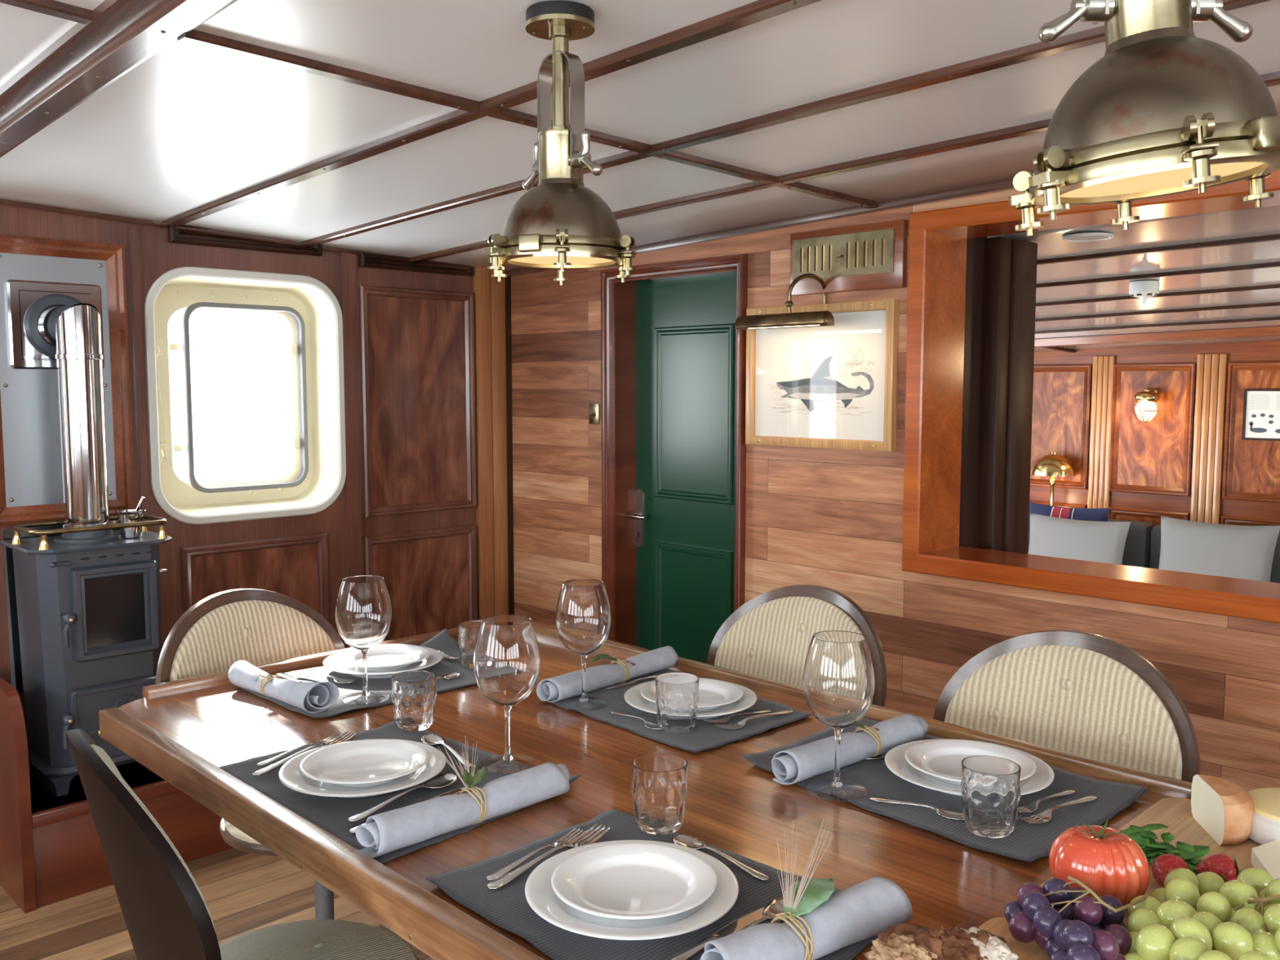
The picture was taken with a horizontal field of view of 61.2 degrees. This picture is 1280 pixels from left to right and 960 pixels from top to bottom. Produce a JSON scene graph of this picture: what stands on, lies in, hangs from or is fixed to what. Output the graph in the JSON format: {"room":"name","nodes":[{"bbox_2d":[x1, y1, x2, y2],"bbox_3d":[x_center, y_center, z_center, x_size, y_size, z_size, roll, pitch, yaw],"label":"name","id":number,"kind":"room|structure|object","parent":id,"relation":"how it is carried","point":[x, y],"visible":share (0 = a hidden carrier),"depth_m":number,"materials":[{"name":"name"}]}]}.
{"room":"ship interior","nodes":[
{"label":"ship interior","id":0,"kind":"room"},
{"bbox_2d":[0,848,434,959],"bbox_3d":[-0.214,1.360,0.753,5.180,0.040,6.000,-5,7,-44],"label":"floor","id":1,"kind":"structure","parent":0,"point":[242,892],"depth_m":2.89,"materials":[{"name":"brown wood"}]},
{"bbox_2d":[0,677,36,913],"bbox_3d":[-1.759,0.847,2.997,0.028,0.590,0.380,-5,7,-44],"label":"board","id":2,"kind":"object","parent":1,"relation":"on","point":[17,878],"visible":1,"depth_m":2.88,"materials":[{"name":"red wood"}]},
{"bbox_2d":[0,514,172,796],"bbox_3d":[-1.578,0.491,3.141,0.386,0.749,0.338,-5,7,-44],"label":"wood stove","id":3,"kind":"object","parent":1,"relation":"on","point":[88,598],"visible":0.82,"depth_m":3.03,"materials":[{"name":"grey metal"}]},
{"bbox_2d":[4,279,111,528],"bbox_3d":[-1.639,-0.218,3.121,0.253,0.710,0.226,-5,7,-44],"label":"flue pipe","id":4,"kind":"object","parent":3,"relation":"attached to","point":[59,326],"visible":0.91,"depth_m":3.07,"materials":[{"name":"silver metal"}]},
{"bbox_2d":[29,761,233,907],"bbox_3d":[-1.073,0.954,3.658,1.860,0.262,0.348,-5,7,-44],"label":"plinth","id":5,"kind":"object","parent":1,"relation":"on","point":[69,858],"visible":0.24,"depth_m":3.00,"materials":[{"name":"red wood"}]},
{"bbox_2d":[66,728,419,959],"bbox_3d":[-0.584,0.797,1.693,0.515,0.905,0.522,-4,6,-36],"label":"dining chair","id":6,"kind":"object","parent":1,"relation":"on","point":[166,915],"visible":1,"depth_m":1.46,"materials":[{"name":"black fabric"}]},
{"bbox_2d":[155,588,345,919],"bbox_3d":[-0.774,0.727,2.498,0.515,0.905,0.522,3,6,33],"label":"dining chair","id":7,"kind":"object","parent":1,"relation":"on","point":[255,626],"visible":0.22,"depth_m":2.55,"materials":[{"name":"beige fabric"}]},
{"bbox_2d":[97,622,1191,959],"bbox_3d":[0.269,0.879,1.584,1.113,0.773,2.871,-5,7,-44],"label":"dining table","id":8,"kind":"object","parent":1,"relation":"on","point":[181,731],"visible":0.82,"depth_m":1.71,"materials":[{"name":"brown wood"}]},
{"bbox_2d":[230,628,476,718],"bbox_3d":[-0.563,0.421,2.402,0.559,0.039,0.382,-5,7,-44],"label":"placemat","id":9,"kind":"object","parent":8,"relation":"on","point":[443,642],"visible":0.4,"depth_m":2.37,"materials":[{"name":"grey fabric"}]},
{"bbox_2d":[227,660,338,713],"bbox_3d":[-0.750,0.421,2.223,0.334,0.068,0.089,4,7,41],"label":"rolled napkin","id":10,"kind":"object","parent":9,"relation":"on","point":[310,697],"visible":1,"depth_m":2.18,"materials":[{"name":"grey fabric"}]},
{"bbox_2d":[335,575,391,705],"bbox_3d":[-0.566,0.327,2.224,0.113,0.250,0.113,-5,7,-44],"label":"wine glass","id":11,"kind":"object","parent":9,"relation":"on","point":[363,609],"visible":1,"depth_m":2.18,"materials":[{"name":"clear glass"}]},
{"bbox_2d":[335,575,391,651],"bbox_3d":[-0.566,0.277,2.219,0.113,0.149,0.113,-5,7,-44],"label":"bowl","id":12,"kind":"object","parent":11,"relation":"on","point":[363,609],"depth_m":2.18,"materials":[{"name":"clear glass"}]},
{"bbox_2d":[323,645,442,678],"bbox_3d":[-0.585,0.419,2.471,0.266,0.025,0.266,-5,7,-44],"label":"dinner plate","id":13,"kind":"object","parent":9,"relation":"on","point":[331,662],"visible":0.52,"depth_m":2.42,"materials":[{"name":"white ceramic"}]},
{"bbox_2d":[337,644,431,671],"bbox_3d":[-0.583,0.410,2.470,0.206,0.025,0.206,-5,7,-44],"label":"plate","id":14,"kind":"object","parent":13,"relation":"on","point":[383,657],"visible":0.94,"depth_m":2.49,"materials":[{"name":"white ceramic"}]},
{"bbox_2d":[457,620,481,668],"bbox_3d":[-0.377,0.380,2.492,0.084,0.098,0.082,-5,7,-44],"label":"tumbler","id":15,"kind":"object","parent":9,"relation":"on","point":[468,630],"visible":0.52,"depth_m":2.46,"materials":[{"name":"clear glass"}]},
{"bbox_2d":[218,720,581,863],"bbox_3d":[-0.398,0.486,1.785,0.393,0.020,0.524,-5,7,-44],"label":"placemat","id":16,"kind":"object","parent":8,"relation":"on","point":[331,814],"visible":0.3,"depth_m":1.73,"materials":[{"name":"grey fabric"}]},
{"bbox_2d":[278,738,446,797],"bbox_3d":[-0.454,0.480,1.778,0.266,0.025,0.266,-5,7,-44],"label":"dinner plate","id":17,"kind":"object","parent":16,"relation":"on","point":[290,775],"visible":0.48,"depth_m":1.73,"materials":[{"name":"white ceramic"}]},
{"bbox_2d":[299,739,429,787],"bbox_3d":[-0.451,0.471,1.777,0.206,0.025,0.206,-5,7,-44],"label":"plate","id":18,"kind":"object","parent":17,"relation":"on","point":[364,763],"visible":1,"depth_m":1.80,"materials":[{"name":"white ceramic"}]},
{"bbox_2d":[347,773,457,822],"bbox_3d":[-0.365,0.491,1.681,0.047,0.018,0.220,3,6,34],"label":"spoon","id":19,"kind":"object","parent":16,"relation":"on","point":[442,780],"visible":0.99,"depth_m":1.70,"materials":[{"name":"silver metal"}]},
{"bbox_2d":[391,670,436,731],"bbox_3d":[-0.426,0.419,2.045,0.084,0.098,0.082,-5,7,-44],"label":"tumbler","id":20,"kind":"object","parent":16,"relation":"on","point":[414,693],"visible":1,"depth_m":2.02,"materials":[{"name":"clear glass"}]},
{"bbox_2d":[355,739,569,857],"bbox_3d":[-0.277,0.458,1.625,0.355,0.099,0.137,-5,7,-43],"label":"rolled napkin","id":21,"kind":"object","parent":16,"relation":"on","point":[384,833],"visible":1,"depth_m":1.57,"materials":[{"name":"grey fabric"}]},
{"bbox_2d":[473,614,540,773],"bbox_3d":[-0.226,0.361,1.839,0.113,0.250,0.113,-5,7,-44],"label":"wine glass","id":22,"kind":"object","parent":16,"relation":"on","point":[507,658],"visible":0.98,"depth_m":1.79,"materials":[{"name":"clear glass"}]},
{"bbox_2d":[473,614,540,706],"bbox_3d":[-0.226,0.310,1.834,0.113,0.149,0.113,-5,7,-44],"label":"bowl","id":23,"kind":"object","parent":22,"relation":"on","point":[507,658],"depth_m":1.79,"materials":[{"name":"clear glass"}]},
{"bbox_2d":[425,808,911,959],"bbox_3d":[0.021,0.521,1.356,0.390,0.022,0.517,-5,7,-44],"label":"placemat","id":24,"kind":"object","parent":8,"relation":"on","point":[507,907],"visible":0.44,"depth_m":1.36,"materials":[{"name":"grey fabric"}]},
{"bbox_2d":[486,823,609,889],"bbox_3d":[-0.123,0.510,1.471,0.029,0.014,0.224,4,6,39],"label":"fork","id":25,"kind":"object","parent":24,"relation":"on","point":[508,877],"visible":0.95,"depth_m":1.46,"materials":[{"name":"silver metal"}]},
{"bbox_2d":[524,840,738,940],"bbox_3d":[-0.010,0.517,1.354,0.266,0.025,0.266,-5,7,-44],"label":"dinner plate","id":26,"kind":"object","parent":24,"relation":"on","point":[540,895],"visible":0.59,"depth_m":1.30,"materials":[{"name":"white ceramic"}]},
{"bbox_2d":[551,842,716,919],"bbox_3d":[-0.007,0.508,1.353,0.206,0.025,0.206,-5,7,-44],"label":"plate","id":27,"kind":"object","parent":26,"relation":"on","point":[628,881],"visible":1,"depth_m":1.37,"materials":[{"name":"white ceramic"}]},
{"bbox_2d":[631,752,688,835],"bbox_3d":[0.029,0.460,1.580,0.084,0.098,0.082,-5,7,-44],"label":"tumbler","id":28,"kind":"object","parent":24,"relation":"on","point":[660,784],"visible":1,"depth_m":1.55,"materials":[{"name":"clear glass"}]},
{"bbox_2d":[663,907,764,959],"bbox_3d":[0.085,0.532,1.256,0.022,0.007,0.221,5,7,44],"label":"knife","id":29,"kind":"object","parent":24,"relation":"on","point":[737,925],"visible":0.87,"depth_m":1.27,"materials":[{"name":"silver metal"}]},
{"bbox_2d":[700,820,912,959],"bbox_3d":[0.168,0.481,1.253,0.284,0.116,0.142,-4,6,-35],"label":"rolled napkin","id":30,"kind":"object","parent":24,"relation":"on","point":[819,923],"visible":0.98,"depth_m":1.23,"materials":[{"name":"grey fabric"}]},
{"bbox_2d":[549,668,813,752],"bbox_3d":[0.048,0.452,2.222,0.387,0.009,0.546,-5,7,-44],"label":"placemat","id":31,"kind":"object","parent":8,"relation":"on","point":[704,735],"visible":0.51,"depth_m":2.10,"materials":[{"name":"grey fabric"}]},
{"bbox_2d":[555,578,611,711],"bbox_3d":[-0.114,0.331,2.183,0.113,0.250,0.113,-5,7,-44],"label":"wine glass","id":32,"kind":"object","parent":31,"relation":"on","point":[583,617],"visible":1,"depth_m":2.14,"materials":[{"name":"clear glass"}]},
{"bbox_2d":[555,578,611,656],"bbox_3d":[-0.114,0.280,2.179,0.113,0.149,0.113,-5,7,-44],"label":"bowl","id":33,"kind":"object","parent":32,"relation":"on","point":[583,617],"depth_m":2.14,"materials":[{"name":"clear glass"}]},
{"bbox_2d":[536,645,678,702],"bbox_3d":[-0.063,0.413,2.349,0.068,0.062,0.410,4,7,42],"label":"rolled napkin","id":34,"kind":"object","parent":31,"relation":"on","point":[557,688],"visible":0.98,"depth_m":2.31,"materials":[{"name":"grey fabric"}]},
{"bbox_2d":[654,672,698,733],"bbox_3d":[0.070,0.420,2.031,0.084,0.098,0.082,-5,7,-44],"label":"tumbler","id":35,"kind":"object","parent":31,"relation":"on","point":[677,694],"visible":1,"depth_m":2.00,"materials":[{"name":"clear glass"}]},
{"bbox_2d":[624,680,756,719],"bbox_3d":[0.101,0.445,2.175,0.266,0.025,0.266,-5,7,-44],"label":"dinner plate","id":36,"kind":"object","parent":31,"relation":"on","point":[633,696],"visible":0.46,"depth_m":2.14,"materials":[{"name":"white ceramic"}]},
{"bbox_2d":[640,677,743,711],"bbox_3d":[0.104,0.436,2.174,0.206,0.025,0.206,-5,7,-44],"label":"plate","id":37,"kind":"object","parent":36,"relation":"on","point":[713,694],"visible":0.52,"depth_m":2.19,"materials":[{"name":"white ceramic"}]},
{"bbox_2d":[741,717,1149,862],"bbox_3d":[0.478,0.487,1.783,0.402,0.016,0.565,-5,7,-44],"label":"placemat","id":38,"kind":"object","parent":8,"relation":"on","point":[1029,842],"visible":0.44,"depth_m":1.69,"materials":[{"name":"grey fabric"}]},
{"bbox_2d":[802,630,875,801],"bbox_3d":[0.314,0.371,1.717,0.113,0.250,0.113,-5,7,-44],"label":"wine glass","id":39,"kind":"object","parent":38,"relation":"on","point":[838,679],"visible":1,"depth_m":1.67,"materials":[{"name":"clear glass"}]},
{"bbox_2d":[802,630,875,729],"bbox_3d":[0.314,0.321,1.713,0.113,0.149,0.113,-5,7,-44],"label":"bowl","id":40,"kind":"object","parent":39,"relation":"on","point":[838,679],"depth_m":1.67,"materials":[{"name":"clear glass"}]},
{"bbox_2d":[771,713,928,784],"bbox_3d":[0.366,0.454,1.862,0.370,0.065,0.064,-4,6,-39],"label":"rolled napkin","id":41,"kind":"object","parent":38,"relation":"on","point":[799,763],"visible":0.96,"depth_m":1.82,"materials":[{"name":"grey fabric"}]},
{"bbox_2d":[884,738,1053,795],"bbox_3d":[0.538,0.480,1.778,0.266,0.025,0.266,-5,7,-44],"label":"dinner plate","id":42,"kind":"object","parent":38,"relation":"on","point":[895,761],"visible":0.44,"depth_m":1.75,"materials":[{"name":"white ceramic"}]},
{"bbox_2d":[905,739,1035,786],"bbox_3d":[0.541,0.471,1.777,0.206,0.025,0.206,-5,7,-44],"label":"plate","id":43,"kind":"object","parent":42,"relation":"on","point":[942,759],"visible":0.57,"depth_m":1.82,"materials":[{"name":"white ceramic"}]},
{"bbox_2d":[960,755,1021,838],"bbox_3d":[0.507,0.461,1.567,0.084,0.098,0.082,-5,7,-44],"label":"tumbler","id":44,"kind":"object","parent":38,"relation":"on","point":[990,789],"visible":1,"depth_m":1.54,"materials":[{"name":"clear glass"}]},
{"bbox_2d":[978,917,1049,959],"bbox_3d":[0.509,0.560,0.954,0.394,0.015,0.616,-5,7,-44],"label":"board","id":45,"kind":"object","parent":8,"relation":"on","point":[998,926],"visible":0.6,"depth_m":1.23,"materials":[{"name":"brown wood"}]},
{"bbox_2d":[862,922,951,959],"bbox_3d":[0.295,0.516,1.165,0.094,0.065,0.103,5,7,42],"label":"bread piece","id":46,"kind":"object","parent":45,"relation":"on","point":[904,941],"visible":0.92,"depth_m":1.15,"materials":[{"name":"brown food"}]},
{"bbox_2d":[938,920,1017,959],"bbox_3d":[0.356,0.516,1.168,0.104,0.066,0.096,1,5,8],"label":"bread piece","id":47,"kind":"object","parent":45,"relation":"on","point":[966,941],"visible":0.83,"depth_m":1.15,"materials":[{"name":"brown food"}]},
{"bbox_2d":[1004,875,1150,959],"bbox_3d":[0.472,0.492,1.202,0.147,0.082,0.214,3,6,32],"label":"grape bunch","id":48,"kind":"object","parent":45,"relation":"on","point":[1066,922],"visible":1,"depth_m":1.19,"materials":[{"name":"purple food"}]},
{"bbox_2d":[1040,797,1260,928],"bbox_3d":[0.859,0.532,1.274,0.534,0.015,0.644,-5,7,-44],"label":"board","id":49,"kind":"object","parent":8,"relation":"on","point":[1175,813],"visible":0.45,"depth_m":1.54,"materials":[{"name":"brown wood"}]},
{"bbox_2d":[1048,817,1150,906],"bbox_3d":[0.560,0.470,1.322,0.106,0.098,0.111,-5,7,-44],"label":"tomato","id":50,"kind":"object","parent":49,"relation":"on","point":[1107,860],"visible":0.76,"depth_m":1.29,"materials":[{"name":"red plant"}]},
{"bbox_2d":[1119,823,1210,875],"bbox_3d":[0.693,0.488,1.452,0.130,0.037,0.072,4,6,35],"label":"herb sprig","id":51,"kind":"object","parent":49,"relation":"on","point":[1143,836],"visible":0.67,"depth_m":1.45,"materials":[{"name":"green plant"}]},
{"bbox_2d":[1123,867,1279,959],"bbox_3d":[0.642,0.489,1.192,0.338,0.091,0.200,-5,7,-44],"label":"grape bunch","id":52,"kind":"object","parent":49,"relation":"on","point":[1202,916],"visible":0.98,"depth_m":1.17,"materials":[{"name":"green food"}]},
{"bbox_2d":[1191,773,1254,845],"bbox_3d":[0.837,0.468,1.538,0.058,0.068,0.121,1,5,8],"label":"cheese wedge","id":53,"kind":"object","parent":49,"relation":"on","point":[1223,808],"visible":1,"depth_m":1.51,"materials":[{"name":"beige"}]},
{"bbox_2d":[1248,787,1279,844],"bbox_3d":[0.925,0.477,1.515,0.158,0.052,0.158,-5,7,-44],"label":"cheese","id":54,"kind":"object","parent":49,"relation":"on","point":[1266,801],"visible":0.58,"depth_m":1.49,"materials":[{"name":"white food"}]},
{"bbox_2d":[1250,840,1279,879],"bbox_3d":[0.834,0.504,1.395,0.068,0.020,0.224,2,5,19],"label":"cheese slice","id":55,"kind":"object","parent":49,"relation":"on","point":[1266,856],"visible":0.75,"depth_m":1.42,"materials":[{"name":"beige food"}]},
{"bbox_2d":[706,584,886,706],"bbox_3d":[0.256,0.725,2.518,0.515,0.905,0.522,-5,7,-44],"label":"dining chair","id":56,"kind":"object","parent":1,"relation":"on","point":[770,635],"visible":0.27,"depth_m":2.65,"materials":[{"name":"beige fabric"}]},
{"bbox_2d":[933,630,1200,782],"bbox_3d":[0.701,0.768,2.020,0.515,0.905,0.522,-5,7,-44],"label":"dining chair","id":57,"kind":"object","parent":1,"relation":"on","point":[1085,694],"visible":0.35,"depth_m":2.11,"materials":[{"name":"beige fabric"}]},
{"bbox_2d":[0,204,508,773],"bbox_3d":[-2.306,0.125,2.710,5.080,2.078,0.132,-5,7,-44],"label":"wall","id":58,"kind":"structure","parent":0,"point":[421,506],"depth_m":3.92,"materials":[{"name":"brown wood"}]},
{"bbox_2d":[0,252,115,506],"bbox_3d":[-1.719,-0.295,3.194,0.312,0.748,0.008,-5,7,-44],"label":"wall panel","id":59,"kind":"object","parent":58,"relation":"attached to","point":[29,397],"visible":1,"depth_m":3.16,"materials":[{"name":"grey"}]},
{"bbox_2d":[2,520,119,693],"bbox_3d":[-1.716,0.375,3.260,0.340,0.485,0.004,-5,7,-44],"label":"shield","id":60,"kind":"object","parent":58,"relation":"attached to","point":[15,669],"visible":0.21,"depth_m":3.15,"materials":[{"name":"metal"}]},
{"bbox_2d":[0,198,475,271],"bbox_3d":[-2.276,-0.776,2.601,4.880,0.223,0.016,-5,7,-44],"label":"trim","id":61,"kind":"structure","parent":58,"relation":"attached to","point":[2,202],"depth_m":3.34,"materials":[{"name":"brown wood"}]},
{"bbox_2d":[144,266,346,524],"bbox_3d":[-1.355,-0.285,3.677,0.677,0.826,0.189,-5,7,-44],"label":"window","id":62,"kind":"structure","parent":58,"relation":"in","point":[313,313],"depth_m":3.74,"materials":[{"name":"beige"}]},
{"bbox_2d":[0,0,1279,271],"bbox_3d":[-0.249,-0.685,0.539,5.081,0.391,6.001,-5,7,-44],"label":"ceiling","id":63,"kind":"structure","parent":0,"point":[190,126],"depth_m":2.22,"materials":[{"name":"white paint"}]},
{"bbox_2d":[0,0,93,24],"bbox_3d":[-1.881,-0.717,0.756,2.860,0.139,0.034,-5,7,-44],"label":"trim","id":64,"kind":"structure","parent":63,"relation":"attached to","point":[51,7],"depth_m":1.69,"materials":[{"name":"brown wood"}]},
{"bbox_2d":[0,0,237,157],"bbox_3d":[0.075,-0.675,0.860,0.135,0.163,5.800,-5,7,-44],"label":"trim","id":65,"kind":"structure","parent":63,"relation":"attached to","point":[110,17],"depth_m":1.87,"materials":[{"name":"brown wood"}]},
{"bbox_2d":[159,0,821,228],"bbox_3d":[0.546,-0.688,1.323,0.042,0.162,5.800,-5,7,-44],"label":"trim","id":66,"kind":"structure","parent":63,"relation":"attached to","point":[757,11],"depth_m":2.12,"materials":[{"name":"brown wood"}]},
{"bbox_2d":[177,29,878,208],"bbox_3d":[-0.044,-0.762,2.441,1.925,0.096,0.034,-4,7,-41],"label":"trim","id":67,"kind":"structure","parent":63,"relation":"attached to","point":[197,37],"depth_m":2.12,"materials":[{"name":"brown wood"}]},
{"bbox_2d":[484,0,637,285],"bbox_3d":[-0.129,-0.534,1.734,0.263,0.417,0.254,-5,7,-44],"label":"pendant lamp","id":68,"kind":"object","parent":63,"relation":"hanging from","point":[560,224],"visible":1,"depth_m":1.69,"materials":[{"name":"gold metal"}]},
{"bbox_2d":[299,0,1270,247],"bbox_3d":[0.874,-0.697,1.646,0.036,0.162,5.800,-5,7,-44],"label":"trim","id":69,"kind":"structure","parent":63,"relation":"attached to","point":[1096,35],"depth_m":2.16,"materials":[{"name":"brown wood"}]},
{"bbox_2d":[408,71,1279,262],"bbox_3d":[1.181,-0.705,1.947,0.036,0.162,5.800,-5,7,-44],"label":"trim","id":70,"kind":"structure","parent":63,"relation":"attached to","point":[1270,79],"depth_m":2.64,"materials":[{"name":"brown wood"}]},
{"bbox_2d":[1008,0,1279,235],"bbox_3d":[0.469,-0.467,0.963,0.247,0.475,0.265,-5,7,-44],"label":"pendant lamp","id":71,"kind":"object","parent":63,"relation":"hanging from","point":[1166,109],"visible":1,"depth_m":0.92,"materials":[{"name":"gold metal"}]},
{"bbox_2d":[511,188,1279,791],"bbox_3d":[1.541,0.184,2.416,0.190,2.011,5.850,-5,7,-44],"label":"wall","id":72,"kind":"structure","parent":0,"point":[828,517],"depth_m":3.21,"materials":[{"name":"brown wood"}]},
{"bbox_2d":[505,276,514,614],"bbox_3d":[-0.534,0.089,4.377,0.020,1.860,0.042,-5,7,-44],"label":"trim","id":73,"kind":"structure","parent":72,"relation":"attached to","point":[508,280],"depth_m":4.34,"materials":[{"name":"brown wood"}]},
{"bbox_2d":[600,253,747,640],"bbox_3d":[0.097,0.318,3.747,0.028,2.113,0.669,-5,7,-44],"label":"trim","id":74,"kind":"structure","parent":72,"relation":"attached to","point":[739,263],"depth_m":3.70,"materials":[{"name":"red wood"}]},
{"bbox_2d":[613,270,737,646],"bbox_3d":[0.179,0.175,3.790,0.193,1.790,0.590,-5,7,-44],"label":"trim","id":75,"kind":"structure","parent":72,"relation":"attached to","point":[624,293],"depth_m":3.94,"materials":[{"name":"red wood"}]},
{"bbox_2d":[624,271,737,663],"bbox_3d":[0.178,0.168,3.789,0.099,1.795,0.605,-5,7,-44],"label":"door","id":76,"kind":"structure","parent":72,"relation":"in","point":[684,514],"depth_m":3.81,"materials":[{"name":"green paint"}]},
{"bbox_2d":[504,177,1014,276],"bbox_3d":[1.482,-0.710,2.245,0.024,0.169,5.800,-5,7,-44],"label":"trim","id":77,"kind":"structure","parent":72,"relation":"attached to","point":[1006,184],"depth_m":3.19,"materials":[{"name":"brown wood"}]},
{"bbox_2d":[734,273,834,329],"bbox_3d":[0.465,-0.523,3.165,0.214,0.156,0.310,-5,7,-44],"label":"picture light","id":78,"kind":"object","parent":72,"relation":"attached to","point":[817,318],"visible":1,"depth_m":3.09,"materials":[{"name":"brown metal"}]},
{"bbox_2d":[745,299,899,451],"bbox_3d":[0.532,-0.311,3.247,0.030,0.427,0.537,-5,7,-44],"label":"print","id":79,"kind":"object","parent":72,"relation":"attached to","point":[833,387],"visible":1,"depth_m":3.22,"materials":[{"name":"white paper"}]},
{"bbox_2d":[790,219,907,295],"bbox_3d":[0.596,-0.642,3.148,0.035,0.186,0.394,-5,7,-44],"label":"air vent","id":80,"kind":"object","parent":72,"relation":"in","point":[868,256],"visible":0.99,"depth_m":3.12,"materials":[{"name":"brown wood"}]},
{"bbox_2d":[902,169,1279,623],"bbox_3d":[1.556,-0.181,2.358,0.226,0.997,2.098,-5,7,-44],"label":"trim","id":81,"kind":"structure","parent":72,"relation":"attached to","point":[937,238],"depth_m":2.97,"materials":[{"name":"brown wood"}]},
{"bbox_2d":[959,236,986,548],"bbox_3d":[0.941,0.333,3.307,0.180,2.160,0.100,-5,7,-44],"label":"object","id":82,"kind":"structure","parent":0,"point":[976,247],"depth_m":3.24,"materials":[{"name":"brown wood"}]},
{"bbox_2d":[978,236,1037,554],"bbox_3d":[1.124,0.334,3.407,0.220,2.140,0.095,-5,7,-44],"label":"curtain","id":83,"kind":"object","parent":82,"relation":"attached to","point":[1011,264],"depth_m":3.30,"materials":[{"name":"brown fabric"}]},
{"bbox_2d":[986,205,1279,351],"bbox_3d":[2.598,-0.707,3.838,3.452,0.426,7.100,-5,7,-44],"label":"ceiling","id":84,"kind":"structure","parent":0,"point":[1260,221],"depth_m":3.83,"materials":[{"name":"grey paint"}]},
{"bbox_2d":[1034,326,1279,347],"bbox_3d":[3.371,-0.667,4.604,0.140,0.183,6.900,-5,7,-44],"label":"trim","id":85,"kind":"structure","parent":84,"relation":"attached to","point":[1266,331],"depth_m":5.33,"materials":[{"name":"brown wood"}]},
{"bbox_2d":[1035,302,1279,321],"bbox_3d":[2.815,-0.688,4.053,0.025,0.160,6.900,-5,7,-44],"label":"trim","id":86,"kind":"structure","parent":84,"relation":"attached to","point":[1275,304],"depth_m":4.63,"materials":[{"name":"brown wood"}]},
{"bbox_2d":[1035,316,1279,333],"bbox_3d":[3.114,-0.683,4.349,0.025,0.160,6.900,-5,7,-44],"label":"trim","id":87,"kind":"structure","parent":84,"relation":"attached to","point":[1270,318],"depth_m":5.03,"materials":[{"name":"brown wood"}]},
{"bbox_2d":[1035,262,1279,288],"bbox_3d":[2.187,-0.700,3.433,0.025,0.160,6.900,-5,7,-44],"label":"trim","id":88,"kind":"structure","parent":84,"relation":"attached to","point":[1273,264],"depth_m":3.78,"materials":[{"name":"brown wood"}]},
{"bbox_2d":[1035,284,1279,306],"bbox_3d":[2.501,-0.694,3.743,0.025,0.160,6.900,-5,7,-44],"label":"trim","id":89,"kind":"structure","parent":84,"relation":"attached to","point":[1274,286],"depth_m":4.18,"materials":[{"name":"brown wood"}]},
{"bbox_2d":[1036,234,1279,265],"bbox_3d":[1.873,-0.706,3.123,0.030,0.160,6.900,-5,7,-44],"label":"trim","id":90,"kind":"structure","parent":84,"relation":"attached to","point":[1273,237],"depth_m":3.36,"materials":[{"name":"brown wood"}]},
{"bbox_2d":[1029,340,1279,533],"bbox_3d":[3.774,0.233,5.080,0.110,2.050,7.100,-5,7,-44],"label":"wall","id":91,"kind":"structure","parent":0,"point":[1192,461],"depth_m":5.93,"materials":[{"name":"brown wood"}]},
{"bbox_2d":[1241,388,1279,440],"bbox_3d":[3.287,-0.328,5.480,0.018,0.264,0.420,-5,7,-44],"label":"print","id":92,"kind":"object","parent":91,"relation":"attached to","point":[1261,406],"visible":1,"depth_m":5.57,"materials":[{"name":"white paper"}]},
{"bbox_3d":[2.608,1.374,4.030,3.420,0.040,7.100,-5,7,-44],"label":"floor","id":93,"kind":"structure","parent":0,"visible":0},
{"bbox_2d":[1106,519,1279,582],"bbox_3d":[2.990,0.737,5.195,0.630,0.907,3.500,-5,7,-44],"label":"sofa","id":94,"kind":"object","parent":93,"relation":"on","point":[1142,548],"visible":0.08,"depth_m":5.73,"materials":[{"name":"grey fabric"}]},
{"bbox_2d":[1027,502,1109,554],"bbox_3d":[2.340,0.363,5.966,0.466,0.456,0.110,4,6,39],"label":"throw cushion","id":95,"kind":"object","parent":94,"relation":"on","point":[1076,513],"visible":0.15,"depth_m":5.92,"materials":[{"name":"blue fabric"}]},
{"bbox_2d":[1028,513,1130,564],"bbox_3d":[2.316,0.412,5.778,0.549,0.422,0.158,4,7,41],"label":"throw cushion","id":96,"kind":"object","parent":94,"relation":"on","point":[1104,542],"visible":0.52,"depth_m":5.72,"materials":[{"name":"grey fabric"}]},
{"bbox_2d":[1106,519,1155,568],"bbox_3d":[2.331,0.480,6.182,0.160,0.567,1.135,-5,7,-44],"label":"cushion","id":97,"kind":"object","parent":94,"relation":"on","point":[1137,552],"depth_m":5.74,"materials":[{"name":"grey fabric"}]},
{"bbox_2d":[1149,524,1279,582],"bbox_3d":[3.172,0.554,5.329,0.160,0.567,1.249,-5,7,-44],"label":"cushion","id":98,"kind":"object","parent":94,"relation":"on","point":[1154,531],"depth_m":5.67,"materials":[{"name":"grey fabric"}]},
{"bbox_2d":[1158,515,1279,582],"bbox_3d":[2.813,0.433,5.311,0.550,0.462,0.179,4,7,41],"label":"throw cushion","id":99,"kind":"object","parent":94,"relation":"on","point":[1233,551],"visible":0.6,"depth_m":5.25,"materials":[{"name":"grey fabric"}]},
{"bbox_3d":[3.128,0.813,5.620,0.120,0.800,3.700,-5,7,-44],"label":"ledge","id":100,"kind":"object","parent":93,"relation":"on","visible":0},
{"bbox_2d":[1030,451,1075,506],"bbox_3d":[2.398,0.093,6.295,0.250,0.517,0.250,-5,7,-44],"label":"brass table lamp","id":101,"kind":"object","parent":100,"relation":"on","point":[1053,464],"visible":0.84,"depth_m":6.20,"materials":[{"name":"gold metal"}]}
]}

